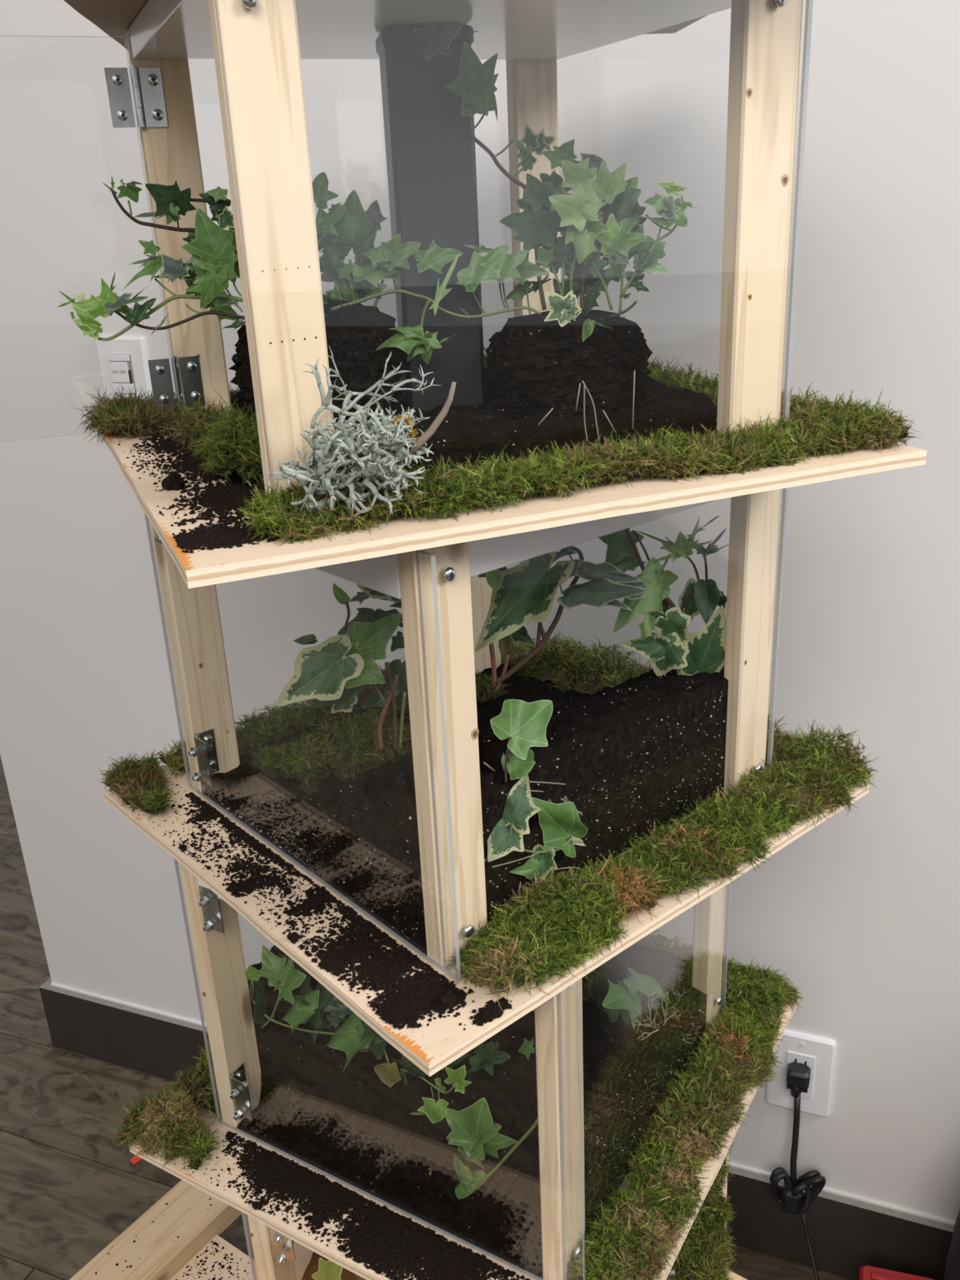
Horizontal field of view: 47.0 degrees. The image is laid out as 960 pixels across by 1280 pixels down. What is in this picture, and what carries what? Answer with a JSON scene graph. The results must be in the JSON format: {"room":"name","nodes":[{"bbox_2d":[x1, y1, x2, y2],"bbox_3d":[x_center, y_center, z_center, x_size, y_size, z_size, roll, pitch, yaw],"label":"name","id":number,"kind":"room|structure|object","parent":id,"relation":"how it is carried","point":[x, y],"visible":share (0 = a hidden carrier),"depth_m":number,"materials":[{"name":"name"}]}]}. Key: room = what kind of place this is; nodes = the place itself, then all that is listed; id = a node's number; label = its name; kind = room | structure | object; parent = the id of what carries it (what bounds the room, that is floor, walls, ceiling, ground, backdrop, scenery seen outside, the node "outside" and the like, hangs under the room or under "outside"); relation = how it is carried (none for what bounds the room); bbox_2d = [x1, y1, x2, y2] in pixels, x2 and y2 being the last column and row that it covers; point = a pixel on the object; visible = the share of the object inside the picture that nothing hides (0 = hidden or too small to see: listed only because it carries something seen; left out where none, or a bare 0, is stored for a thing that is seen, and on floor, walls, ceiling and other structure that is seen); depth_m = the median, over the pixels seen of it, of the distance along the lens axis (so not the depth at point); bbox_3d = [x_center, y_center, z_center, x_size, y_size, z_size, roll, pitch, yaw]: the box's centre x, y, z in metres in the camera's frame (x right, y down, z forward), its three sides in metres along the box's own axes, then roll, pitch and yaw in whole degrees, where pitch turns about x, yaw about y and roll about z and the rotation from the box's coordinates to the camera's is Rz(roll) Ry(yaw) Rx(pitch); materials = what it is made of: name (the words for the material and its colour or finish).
{"room":"living room","nodes":[
{"label":"living room","id":0,"kind":"room"},
{"bbox_2d":[0,755,853,1279],"bbox_3d":[-0.411,3.209,-4.367,21.000,0.050,15.600,6,23,21],"label":"floor","id":1,"kind":"structure","parent":0,"point":[66,1194],"depth_m":1.75,"materials":[{"name":"wood"}]},
{"bbox_2d":[129,1155,142,1164],"bbox_3d":[-0.531,0.802,1.707,0.012,0.004,0.016,16,28,40],"label":"scrap","id":2,"kind":"object","parent":1,"relation":"on","point":[134,1160],"visible":0.71,"depth_m":1.71,"materials":[{"name":"red"}]},
{"bbox_2d":[69,1179,746,1279],"bbox_3d":[-0.127,0.860,1.102,0.659,0.304,0.659,12,26,33],"label":"wooden stand","id":3,"kind":"object","parent":1,"relation":"on","point":[196,1230],"visible":0.07,"depth_m":1.22,"materials":[{"name":"brown wood"}]},
{"bbox_2d":[94,1198,257,1279],"bbox_3d":[-0.282,0.698,1.152,0.282,0.031,0.640,12,26,33],"label":"soil","id":4,"kind":"object","parent":3,"relation":"on","point":[134,1241],"visible":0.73,"depth_m":1.22,"materials":[{"name":"black soil"}]},
{"bbox_2d":[241,1150,728,1279],"bbox_3d":[0.011,0.539,1.085,0.456,0.293,0.456,3,22,13],"label":"tier","id":5,"kind":"object","parent":3,"relation":"on","point":[276,1256],"visible":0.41,"depth_m":0.94,"materials":[{"name":"brown wood"}]},
{"bbox_2d":[301,1251,357,1279],"bbox_3d":[0.015,0.622,1.118,0.334,0.094,0.339,3,22,13],"label":"soil bed","id":6,"kind":"object","parent":5,"relation":"in","point":[312,1268],"visible":0.02,"depth_m":1.06,"materials":[{"name":"brown soil"}]},
{"bbox_2d":[311,1257,366,1279],"bbox_3d":[-0.126,0.581,1.008,0.060,0.040,0.020,-1,21,5],"label":"ivy plant","id":7,"kind":"object","parent":6,"relation":"on","point":[327,1270],"visible":0.73,"depth_m":1.01,"materials":[{"name":"green plant"}]},
{"bbox_2d":[128,858,798,1279],"bbox_3d":[-0.002,0.267,0.976,0.456,0.293,0.456,10,25,29],"label":"tier","id":8,"kind":"object","parent":5,"relation":"on","point":[215,927],"visible":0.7,"depth_m":0.89,"materials":[{"name":"brown wood"}]},
{"bbox_2d":[111,1084,222,1173],"bbox_3d":[-0.262,0.414,0.951,0.112,0.055,0.078,10,25,29],"label":"moss patch","id":9,"kind":"object","parent":8,"relation":"on","point":[168,1122],"visible":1,"depth_m":0.94,"materials":[{"name":"green plant"}]},
{"bbox_2d":[162,1044,221,1124],"bbox_3d":[-0.171,0.349,1.117,0.087,0.050,0.361,11,25,31],"label":"moss patch","id":10,"kind":"object","parent":8,"relation":"on","point":[200,1086],"visible":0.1,"depth_m":1.00,"materials":[{"name":"green plant"}]},
{"bbox_2d":[251,1200,260,1209],"bbox_3d":[-0.180,0.454,0.888,0.007,0.008,0.007,-3,21,0],"label":"clod","id":11,"kind":"object","parent":8,"relation":"on","point":[256,1205],"visible":1,"depth_m":0.89,"materials":[{"name":"black soil"}]},
{"bbox_2d":[153,1118,530,1279],"bbox_3d":[-0.098,0.460,0.868,0.402,0.005,0.057,10,25,29],"label":"soil","id":12,"kind":"object","parent":8,"relation":"on","point":[390,1240],"visible":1,"depth_m":0.87,"materials":[{"name":"black soil"}]},
{"bbox_2d":[226,1131,232,1138],"bbox_3d":[-0.217,0.429,0.958,0.005,0.006,0.006,-3,21,0],"label":"clod","id":13,"kind":"object","parent":12,"relation":"on","point":[228,1134],"visible":1,"depth_m":0.96,"materials":[{"name":"black soil"}]},
{"bbox_2d":[311,1210,325,1222],"bbox_3d":[-0.128,0.456,0.875,0.011,0.009,0.008,-3,21,0],"label":"clod","id":14,"kind":"object","parent":12,"relation":"on","point":[319,1215],"visible":1,"depth_m":0.87,"materials":[{"name":"black soil"}]},
{"bbox_2d":[128,995,798,1279],"bbox_3d":[0.004,0.399,1.028,0.456,0.009,0.456,10,25,29],"label":"shelf","id":15,"kind":"object","parent":8,"relation":"attached to","point":[230,1197],"depth_m":0.90,"materials":[{"name":"brown wood"}]},
{"bbox_2d":[236,943,706,1278],"bbox_3d":[0.001,0.333,1.002,0.334,0.130,0.339,10,25,29],"label":"soil bed","id":16,"kind":"object","parent":8,"relation":"on","point":[349,1125],"visible":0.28,"depth_m":0.91,"materials":[{"name":"black soil"}]},
{"bbox_2d":[244,945,537,1199],"bbox_3d":[-0.073,0.371,0.907,0.295,0.198,0.066,10,25,30],"label":"ivy plant","id":17,"kind":"object","parent":16,"relation":"on","point":[474,1131],"visible":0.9,"depth_m":0.88,"materials":[{"name":"green plant"}]},
{"bbox_2d":[582,963,616,1001],"bbox_3d":[0.013,0.306,1.078,0.237,0.045,0.111,10,25,29],"label":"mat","id":18,"kind":"object","parent":16,"relation":"on","point":[597,980],"visible":0.02,"depth_m":1.05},
{"bbox_2d":[512,995,704,1222],"bbox_3d":[0.009,0.334,0.996,0.317,0.127,0.250,10,25,29],"label":"perlite specks","id":19,"kind":"object","parent":16,"relation":"on","point":[598,996],"visible":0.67,"depth_m":0.91,"materials":[{"name":"white stone"}]},
{"bbox_2d":[602,967,666,1028],"bbox_3d":[0.143,0.336,1.004,0.042,0.104,0.126,7,24,24],"label":"ivy plant","id":20,"kind":"object","parent":16,"relation":"on","point":[622,997],"visible":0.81,"depth_m":0.98,"materials":[{"name":"green plant"}]},
{"bbox_2d":[102,487,869,1076],"bbox_3d":[-0.012,-0.007,0.869,0.457,0.293,0.455,-20,27,-37],"label":"tier","id":21,"kind":"object","parent":8,"relation":"on","point":[446,605],"visible":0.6,"depth_m":0.73,"materials":[{"name":"brown wood"}]},
{"bbox_2d":[97,747,178,818],"bbox_3d":[-0.278,0.119,0.924,0.065,0.040,0.114,-16,25,-31],"label":"moss patch","id":22,"kind":"object","parent":21,"relation":"on","point":[139,784],"visible":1,"depth_m":0.92,"materials":[{"name":"green plant"}]},
{"bbox_2d":[178,844,186,852],"bbox_3d":[-0.227,0.159,0.843,0.007,0.007,0.006,-3,21,0],"label":"clod","id":23,"kind":"object","parent":21,"relation":"on","point":[183,847],"visible":1,"depth_m":0.84,"materials":[{"name":"black soil"}]},
{"bbox_2d":[200,828,206,834],"bbox_3d":[-0.216,0.150,0.866,0.004,0.005,0.005,-3,21,0],"label":"clod","id":24,"kind":"object","parent":21,"relation":"on","point":[203,830],"visible":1,"depth_m":0.86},
{"bbox_2d":[151,657,408,777],"bbox_3d":[-0.139,0.057,1.055,0.370,0.044,0.086,-20,27,-37],"label":"moss patch","id":25,"kind":"object","parent":21,"relation":"on","point":[256,729],"visible":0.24,"depth_m":1.01,"materials":[{"name":"green plant"}]},
{"bbox_2d":[283,886,291,895],"bbox_3d":[-0.137,0.178,0.784,0.006,0.007,0.008,-3,21,0],"label":"clod","id":26,"kind":"object","parent":21,"relation":"on","point":[286,891],"visible":1,"depth_m":0.78,"materials":[{"name":"black soil"}]},
{"bbox_2d":[286,931,300,942],"bbox_3d":[-0.123,0.197,0.732,0.009,0.008,0.007,-3,21,0],"label":"clod","id":27,"kind":"object","parent":21,"relation":"on","point":[294,936],"visible":1,"depth_m":0.73,"materials":[{"name":"black soil"}]},
{"bbox_2d":[304,888,313,896],"bbox_3d":[-0.121,0.178,0.781,0.007,0.006,0.005,4,22,16],"label":"clod","id":28,"kind":"object","parent":21,"relation":"on","point":[309,891],"visible":1,"depth_m":0.78,"materials":[{"name":"black soil"}]},
{"bbox_2d":[129,783,512,1030],"bbox_3d":[-0.147,0.178,0.789,0.066,0.005,0.426,-21,28,-39],"label":"soil","id":29,"kind":"object","parent":21,"relation":"on","point":[420,994],"visible":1,"depth_m":0.72,"materials":[{"name":"black soil"}]},
{"bbox_2d":[436,989,457,1006],"bbox_3d":[-0.020,0.217,0.666,0.013,0.012,0.010,-3,21,0],"label":"clod","id":30,"kind":"object","parent":29,"relation":"on","point":[449,997],"visible":1,"depth_m":0.66,"materials":[{"name":"black soil"}]},
{"bbox_2d":[0,0,926,588],"bbox_3d":[-0.178,-0.249,0.702,0.791,0.293,0.477,-11,23,-20],"label":"tier","id":31,"kind":"object","parent":21,"relation":"on","point":[257,47],"visible":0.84,"depth_m":0.65,"materials":[{"name":"brown wood"}]},
{"bbox_2d":[70,383,190,444],"bbox_3d":[-0.281,-0.182,0.899,0.094,0.046,0.155,-14,24,-26],"label":"moss patch","id":32,"kind":"object","parent":31,"relation":"on","point":[127,415],"visible":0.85,"depth_m":0.86,"materials":[{"name":"green plant"}]},
{"bbox_2d":[118,432,288,553],"bbox_3d":[-0.188,-0.115,0.736,0.082,0.005,0.409,-11,23,-20],"label":"soil","id":33,"kind":"object","parent":31,"relation":"on","point":[222,499],"visible":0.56,"depth_m":0.65,"materials":[{"name":"black soil"}]},
{"bbox_2d":[161,470,185,490],"bbox_3d":[-0.189,-0.097,0.681,0.011,0.015,0.015,15,28,38],"label":"clod","id":34,"kind":"object","parent":33,"relation":"on","point":[174,481],"visible":1,"depth_m":0.68,"materials":[{"name":"black soil"}]},
{"bbox_2d":[168,345,488,413],"bbox_3d":[-0.099,-0.234,0.987,0.371,0.048,0.089,-11,23,-20],"label":"moss patch","id":35,"kind":"object","parent":31,"relation":"on","point":[233,398],"visible":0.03,"depth_m":0.94,"materials":[{"name":"green plant"}]},
{"bbox_2d":[63,0,706,49],"bbox_3d":[-0.034,-0.421,0.709,0.456,0.009,0.456,-5,21,-5],"label":"roof","id":36,"kind":"structure","parent":31,"relation":"on","point":[114,18],"depth_m":0.74,"materials":[{"name":"brown wood"}]},
{"bbox_2d":[231,373,720,495],"bbox_3d":[-0.024,-0.167,0.813,0.339,0.027,0.334,-11,23,-20],"label":"soil bed","id":37,"kind":"object","parent":31,"relation":"on","point":[483,430],"visible":0.23,"depth_m":0.73,"materials":[{"name":"black soil"}]},
{"bbox_2d":[161,386,264,485],"bbox_3d":[-0.172,-0.143,0.738,0.070,0.067,0.211,-11,23,-20],"label":"moss patch","id":38,"kind":"object","parent":37,"relation":"on","point":[229,441],"visible":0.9,"depth_m":0.68,"materials":[{"name":"green plant"}]},
{"bbox_2d":[57,172,541,430],"bbox_3d":[-0.128,-0.230,0.767,0.336,0.181,0.104,-3,21,0],"label":"ivy plant","id":39,"kind":"object","parent":37,"relation":"on","point":[361,338],"visible":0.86,"depth_m":0.75,"materials":[{"name":"green plant"}]},
{"bbox_2d":[375,24,485,411],"bbox_3d":[-0.032,-0.277,0.771,0.059,0.263,0.047,-6,22,-9],"label":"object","id":40,"kind":"object","parent":37,"relation":"in","point":[431,160],"visible":0.71,"depth_m":0.74,"materials":[{"name":"plastic"}]},
{"bbox_2d":[232,404,666,493],"bbox_3d":[-0.040,-0.159,0.796,0.297,0.022,0.315,-11,23,-20],"label":"perlite specks","id":41,"kind":"object","parent":37,"relation":"on","point":[446,421],"visible":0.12,"depth_m":0.69,"materials":[{"name":"white stone"}]},
{"bbox_2d":[413,21,697,442],"bbox_3d":[0.064,-0.268,0.727,0.176,0.270,0.173,-15,25,-29],"label":"ivy plant","id":42,"kind":"object","parent":37,"relation":"on","point":[569,360],"visible":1,"depth_m":0.74,"materials":[{"name":"green plant"}]},
{"bbox_2d":[101,426,926,588],"bbox_3d":[-0.020,-0.146,0.810,0.461,0.009,0.477,-11,23,-20],"label":"shelf","id":43,"kind":"object","parent":31,"relation":"attached to","point":[205,567],"depth_m":0.61,"materials":[{"name":"brown wood"}]},
{"bbox_2d":[234,395,920,546],"bbox_3d":[0.076,-0.103,0.651,0.441,0.043,0.078,-12,23,-22],"label":"moss patch","id":44,"kind":"object","parent":31,"relation":"on","point":[784,444],"visible":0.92,"depth_m":0.63,"materials":[{"name":"green plant"}]},
{"bbox_2d":[264,346,456,515],"bbox_3d":[-0.060,-0.111,0.585,0.100,0.080,0.101,-1,21,4],"label":"clump","id":45,"kind":"object","parent":44,"relation":"on","point":[373,450],"visible":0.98,"depth_m":0.57,"materials":[{"name":"grey plant"}]},
{"bbox_2d":[646,355,920,456],"bbox_3d":[0.166,-0.207,0.886,0.102,0.047,0.467,-11,23,-20],"label":"moss patch","id":46,"kind":"object","parent":31,"relation":"on","point":[678,379],"visible":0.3,"depth_m":0.75,"materials":[{"name":"green plant"}]},
{"bbox_2d":[200,663,728,955],"bbox_3d":[-0.011,0.066,0.902,0.339,0.115,0.324,-20,27,-37],"label":"soil bed","id":47,"kind":"object","parent":21,"relation":"in","point":[277,804],"visible":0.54,"depth_m":0.79,"materials":[{"name":"black soil"}]},
{"bbox_2d":[247,705,412,795],"bbox_3d":[-0.115,0.088,0.953,0.155,0.037,0.111,-20,27,-37],"label":"moss","id":48,"kind":"object","parent":47,"relation":"on","point":[343,749],"visible":0.91,"depth_m":0.94,"materials":[{"name":"green plant"}]},
{"bbox_2d":[382,669,510,719],"bbox_3d":[-0.034,0.050,1.039,0.118,0.038,0.082,-20,27,-37],"label":"mat","id":49,"kind":"object","parent":47,"relation":"on","point":[485,691],"visible":0.12,"depth_m":1.04,"materials":[{"name":"green plant"}]},
{"bbox_2d":[275,546,650,752],"bbox_3d":[-0.011,0.011,0.809,0.268,0.165,0.076,-2,21,2],"label":"ivy","id":50,"kind":"object","parent":47,"relation":"on","point":[331,671],"visible":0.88,"depth_m":0.79,"materials":[{"name":"green plant"}]},
{"bbox_2d":[202,674,724,932],"bbox_3d":[-0.021,0.074,0.880,0.298,0.111,0.306,-20,27,-37],"label":"perlite specks","id":51,"kind":"object","parent":47,"relation":"on","point":[488,740],"visible":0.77,"depth_m":0.80,"materials":[{"name":"white stone"}]},
{"bbox_2d":[483,699,588,895],"bbox_3d":[0.040,0.109,0.723,0.087,0.151,0.030,-13,23,-24],"label":"sprig","id":52,"kind":"object","parent":47,"relation":"in","point":[525,724],"visible":0.98,"depth_m":0.71,"materials":[{"name":"green plant"}]},
{"bbox_2d":[598,515,728,675],"bbox_3d":[0.141,-0.010,0.851,0.106,0.174,0.046,-3,21,0],"label":"ivy","id":53,"kind":"object","parent":47,"relation":"on","point":[669,648],"visible":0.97,"depth_m":0.84,"materials":[{"name":"green plant"}]},
{"bbox_2d":[102,664,869,1076],"bbox_3d":[-0.006,0.125,0.921,0.457,0.009,0.455,-20,27,-37],"label":"shelf","id":54,"kind":"object","parent":21,"relation":"attached to","point":[432,1047],"depth_m":0.75,"materials":[{"name":"brown wood"}]},
{"bbox_2d":[444,738,878,1012],"bbox_3d":[0.147,0.144,0.788,0.419,0.058,0.093,-20,27,-37],"label":"moss patch","id":55,"kind":"object","parent":21,"relation":"on","point":[578,914],"visible":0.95,"depth_m":0.75,"materials":[{"name":"green plant"}]},
{"bbox_2d":[500,625,879,807],"bbox_3d":[0.143,0.042,1.037,0.110,0.070,0.488,-20,27,-37],"label":"moss patch","id":56,"kind":"object","parent":21,"relation":"on","point":[577,665],"visible":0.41,"depth_m":1.05,"materials":[{"name":"green plant"}]},
{"bbox_2d":[626,984,700,1048],"bbox_3d":[0.174,0.355,1.026,0.068,0.098,0.136,9,24,28],"label":"lichen","id":57,"kind":"object","parent":8,"relation":"on","point":[646,1024],"visible":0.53,"depth_m":0.99},
{"bbox_2d":[563,959,803,1279],"bbox_3d":[0.188,0.398,0.946,0.094,0.055,0.428,10,25,29],"label":"moss patch","id":58,"kind":"object","parent":8,"relation":"on","point":[634,1234],"visible":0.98,"depth_m":0.90,"materials":[{"name":"green plant"}]},
{"bbox_2d":[635,929,792,1016],"bbox_3d":[0.102,0.312,1.182,0.467,0.057,0.096,10,25,29],"label":"moss patch","id":59,"kind":"object","parent":8,"relation":"on","point":[648,940],"visible":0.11,"depth_m":1.09,"materials":[{"name":"green plant"}]},
{"bbox_2d":[667,1137,737,1279],"bbox_3d":[0.234,0.620,1.192,0.096,0.044,0.257,3,22,13],"label":"moss patch","id":60,"kind":"object","parent":5,"relation":"on","point":[702,1255],"visible":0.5,"depth_m":1.16,"materials":[{"name":"green plant"}]},
{"bbox_2d":[859,1265,934,1279],"bbox_3d":[0.494,0.854,1.301,0.093,0.116,0.170,4,22,16],"label":"crate","id":61,"kind":"object","parent":1,"relation":"on","point":[866,1272],"visible":1,"depth_m":1.35,"materials":[{"name":"plastic"}]},
{"bbox_2d":[943,1209,959,1279],"bbox_3d":[0.647,0.649,1.190,0.246,0.565,0.159,6,23,21],"label":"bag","id":62,"kind":"object","parent":1,"relation":"on","point":[952,1271],"visible":1,"depth_m":1.25,"materials":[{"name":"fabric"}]},
{"bbox_2d":[0,0,959,1221],"bbox_3d":[1.044,-0.418,0.799,3.918,2.800,0.120,6,23,21],"label":"wall","id":63,"kind":"structure","parent":0,"point":[860,911],"depth_m":1.28,"materials":[{"name":"white paint"}]},
{"bbox_2d":[94,336,153,401],"bbox_3d":[-0.450,-0.323,1.405,0.074,0.120,0.011,6,23,21],"label":"dimmer switch","id":64,"kind":"object","parent":63,"relation":"attached to","point":[123,360],"visible":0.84,"depth_m":1.39,"materials":[{"name":"white plastic"}]},
{"bbox_2d":[39,977,955,1279],"bbox_3d":[1.092,0.826,1.282,3.933,0.131,0.135,6,23,21],"label":"baseboard","id":65,"kind":"structure","parent":63,"relation":"attached to","point":[848,1232],"depth_m":1.49,"materials":[{"name":"brown plastic"}]},
{"bbox_2d":[765,1029,835,1117],"bbox_3d":[0.404,0.548,1.397,0.079,0.120,0.009,6,23,21],"label":"wall outlet","id":66,"kind":"object","parent":63,"relation":"attached to","point":[818,1053],"visible":0.76,"depth_m":1.39,"materials":[{"name":"white plastic"}]},
{"bbox_2d":[769,1062,826,1279],"bbox_3d":[0.428,0.722,1.345,0.062,0.334,0.230,-8,22,-14],"label":"power cord","id":67,"kind":"object","parent":66,"relation":"attached to","point":[791,1200],"visible":1,"depth_m":1.41,"materials":[{"name":"black plastic"}]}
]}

